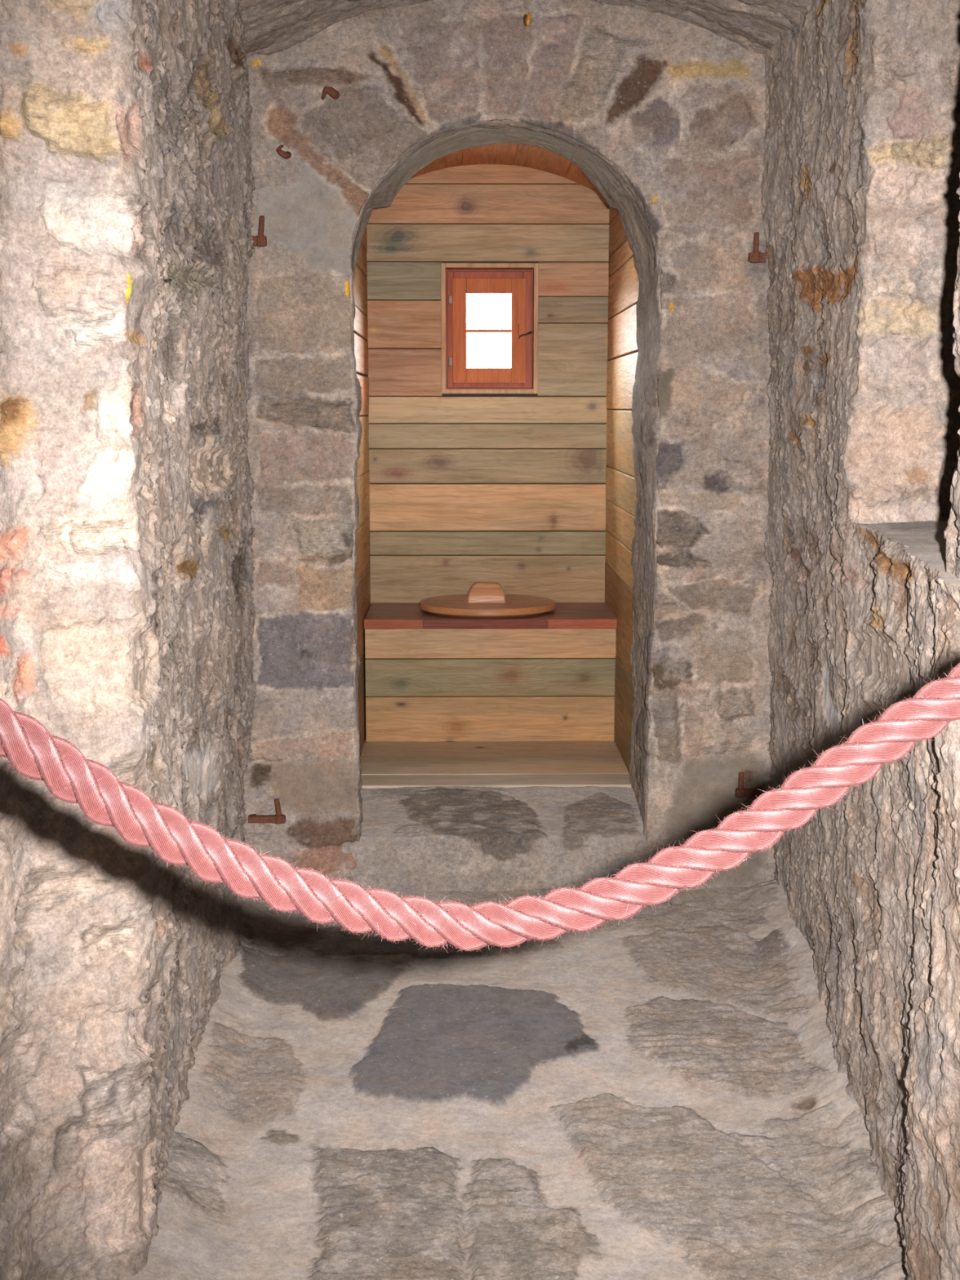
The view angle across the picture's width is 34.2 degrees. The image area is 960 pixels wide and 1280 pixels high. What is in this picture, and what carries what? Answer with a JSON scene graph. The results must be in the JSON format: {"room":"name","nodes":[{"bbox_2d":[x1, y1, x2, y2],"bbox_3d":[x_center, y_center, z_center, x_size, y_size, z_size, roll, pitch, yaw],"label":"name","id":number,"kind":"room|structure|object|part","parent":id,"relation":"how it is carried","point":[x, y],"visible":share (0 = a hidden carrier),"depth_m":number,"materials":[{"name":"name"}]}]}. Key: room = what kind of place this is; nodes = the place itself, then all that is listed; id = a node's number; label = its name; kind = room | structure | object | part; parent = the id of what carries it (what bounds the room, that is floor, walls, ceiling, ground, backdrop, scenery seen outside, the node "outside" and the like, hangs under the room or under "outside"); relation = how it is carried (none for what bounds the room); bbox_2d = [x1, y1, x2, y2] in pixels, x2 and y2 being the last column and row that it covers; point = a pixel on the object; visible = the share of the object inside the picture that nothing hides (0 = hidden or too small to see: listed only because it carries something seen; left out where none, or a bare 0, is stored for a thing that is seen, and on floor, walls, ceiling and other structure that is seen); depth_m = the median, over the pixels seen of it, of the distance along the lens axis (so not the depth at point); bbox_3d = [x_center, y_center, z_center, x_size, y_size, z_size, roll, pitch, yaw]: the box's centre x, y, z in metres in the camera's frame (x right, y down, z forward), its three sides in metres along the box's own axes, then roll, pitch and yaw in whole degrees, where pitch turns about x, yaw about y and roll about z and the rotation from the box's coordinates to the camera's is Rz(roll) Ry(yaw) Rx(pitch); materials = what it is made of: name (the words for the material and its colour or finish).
{"room":"castle passage","nodes":[
{"label":"castle passage","id":0,"kind":"room"},
{"bbox_2d":[0,0,257,1279],"bbox_3d":[-0.839,-0.112,1.301,0.858,2.437,5.625,0,9,-1],"label":"wall","id":1,"kind":"structure","parent":0,"point":[127,610],"depth_m":2.12,"materials":[{"name":"beige stone"}]},
{"bbox_2d":[0,656,959,953],"bbox_3d":[-0.097,-0.140,0.865,1.927,0.656,0.221,0,9,-2],"label":"rope","id":2,"kind":"object","parent":1,"relation":"hanging from","point":[32,750],"visible":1,"depth_m":0.89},
{"bbox_2d":[353,227,370,756],"bbox_3d":[-0.402,-0.652,5.085,0.024,2.050,1.060,0,9,-1],"label":"wall","id":3,"kind":"structure","parent":0,"point":[360,282],"depth_m":5.25,"materials":[{"name":"brown wood"}]},
{"bbox_2d":[360,156,614,658],"bbox_3d":[0.028,-0.709,5.637,0.912,2.105,0.083,0,9,-1],"label":"wall","id":4,"kind":"structure","parent":0,"point":[571,250],"depth_m":5.58,"materials":[{"name":"brown wood"}]},
{"bbox_2d":[357,149,631,740],"bbox_3d":[0.043,-0.673,5.042,1.700,2.500,1.510,0,9,-1],"label":"wall","id":5,"kind":"structure","parent":0,"point":[462,149],"depth_m":5.34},
{"bbox_2d":[440,262,538,393],"bbox_3d":[0.034,-1.108,5.575,0.343,0.455,0.090,0,9,-1],"label":"window","id":6,"kind":"structure","parent":5,"relation":"in","point":[520,280],"depth_m":5.56,"materials":[{"name":"brown wood"}]},
{"bbox_3d":[0.033,-1.101,5.571,0.261,0.367,0.028,0,9,-1],"label":"sash","id":7,"kind":"part","parent":6,"relation":"part of","materials":[{"name":"red wood"}]},
{"bbox_2d":[360,740,631,788],"bbox_3d":[0.041,0.399,5.037,0.862,0.022,0.651,0,9,-1],"label":"floor","id":8,"kind":"structure","parent":0,"point":[493,764],"depth_m":4.97,"materials":[{"name":"brown wood"}]},
{"bbox_2d":[364,602,617,742],"bbox_3d":[0.038,0.107,5.489,0.860,0.424,0.448,0,9,-1],"label":"bench","id":9,"kind":"object","parent":8,"relation":"on","point":[549,676],"visible":1,"depth_m":5.29,"materials":[{"name":"brown wood"}]},
{"bbox_2d":[419,582,555,617],"bbox_3d":[0.026,-0.152,5.443,0.475,0.102,0.442,0,9,-1],"label":"round lid","id":10,"kind":"object","parent":9,"relation":"on","point":[483,599],"visible":1,"depth_m":5.38,"materials":[{"name":"brown wood"}]},
{"bbox_3d":[0.022,-0.165,5.416,0.134,0.068,0.060,0,9,-1],"label":"handle","id":11,"kind":"part","parent":10,"relation":"part of","materials":[{"name":"brown wood"}]},
{"bbox_2d":[409,142,600,194],"bbox_3d":[0.034,-1.520,4.938,0.891,0.153,1.016,0,9,-1],"label":"ceiling","id":12,"kind":"structure","parent":0,"point":[512,153],"depth_m":5.25,"materials":[{"name":"brown wood"}]},
{"bbox_2d":[243,0,776,890],"bbox_3d":[0.087,-0.575,4.285,1.590,2.470,0.637,0,9,-1],"label":"wall","id":13,"kind":"structure","parent":0,"point":[664,115],"depth_m":3.98,"materials":[{"name":"grey stone"}]},
{"bbox_2d":[251,215,266,246],"bbox_3d":[-0.555,-1.023,3.921,0.045,0.074,0.090,0,9,-1],"label":"hinge","id":14,"kind":"object","parent":13,"relation":"in","point":[260,240],"depth_m":3.88,"materials":[{"name":"metal"}]},
{"bbox_2d":[248,798,285,824],"bbox_3d":[-0.561,0.445,4.140,0.097,0.065,0.091,0,9,-1],"label":"hinge","id":15,"kind":"object","parent":13,"relation":"in","point":[279,818],"depth_m":4.10,"materials":[{"name":"metal"}]},
{"bbox_2d":[275,144,291,159],"bbox_3d":[-0.487,-1.211,3.884,0.033,0.038,0.073,0,9,-1],"label":"hook","id":16,"kind":"object","parent":13,"relation":"attached to","point":[287,154],"visible":1,"depth_m":3.85,"materials":[{"name":"metal"}]},
{"bbox_2d":[320,86,339,99],"bbox_3d":[-0.368,-1.349,3.865,0.046,0.030,0.072,0,9,-1],"label":"nail","id":17,"kind":"object","parent":13,"relation":"attached to","point":[332,92],"visible":1,"depth_m":3.84,"materials":[{"name":"metal"}]},
{"bbox_2d":[342,786,653,892],"bbox_3d":[0.071,0.558,4.489,0.880,0.186,0.687,0,9,-1],"label":"step","id":18,"kind":"structure","parent":13,"relation":"attached to","point":[434,838],"depth_m":4.18,"materials":[{"name":"grey stone"}]},
{"bbox_2d":[523,12,530,26],"bbox_3d":[0.116,-1.521,3.828,0.019,0.033,0.015,3,9,17],"label":"chrysalis","id":19,"kind":"object","parent":13,"relation":"attached to","point":[526,19],"visible":1,"depth_m":3.82},
{"bbox_2d":[735,772,764,798],"bbox_3d":[0.711,0.376,4.144,0.075,0.066,0.091,0,9,-1],"label":"hinge","id":20,"kind":"object","parent":13,"relation":"in","point":[740,792],"depth_m":4.11,"materials":[{"name":"metal"}]},
{"bbox_2d":[748,231,766,262],"bbox_3d":[0.694,-0.987,3.940,0.043,0.074,0.090,0,9,-1],"label":"hinge","id":21,"kind":"object","parent":13,"relation":"in","point":[755,256],"depth_m":3.90,"materials":[{"name":"metal"}]},
{"bbox_2d":[128,879,907,1279],"bbox_3d":[-0.009,1.059,1.431,2.710,0.064,5.716,0,9,-1],"label":"floor","id":22,"kind":"structure","parent":0,"point":[651,1095],"depth_m":2.85,"materials":[{"name":"grey stone"}]},
{"bbox_2d":[240,0,810,58],"bbox_3d":[0.086,-1.092,1.111,3.000,0.198,5.718,0,9,-1],"label":"ceiling","id":23,"kind":"structure","parent":0,"point":[273,26],"depth_m":3.71,"materials":[{"name":"grey stone"}]},
{"bbox_2d":[604,206,639,774],"bbox_3d":[0.470,-0.654,5.095,0.025,2.050,1.060,0,9,-1],"label":"wall","id":24,"kind":"structure","parent":0,"point":[621,499],"depth_m":5.10,"materials":[{"name":"brown wood"}]},
{"bbox_2d":[760,0,959,1279],"bbox_3d":[1.087,-0.116,1.323,1.056,2.438,5.626,0,9,-1],"label":"wall","id":25,"kind":"structure","parent":0,"point":[860,210],"depth_m":2.86,"materials":[{"name":"beige stone"}]}
]}

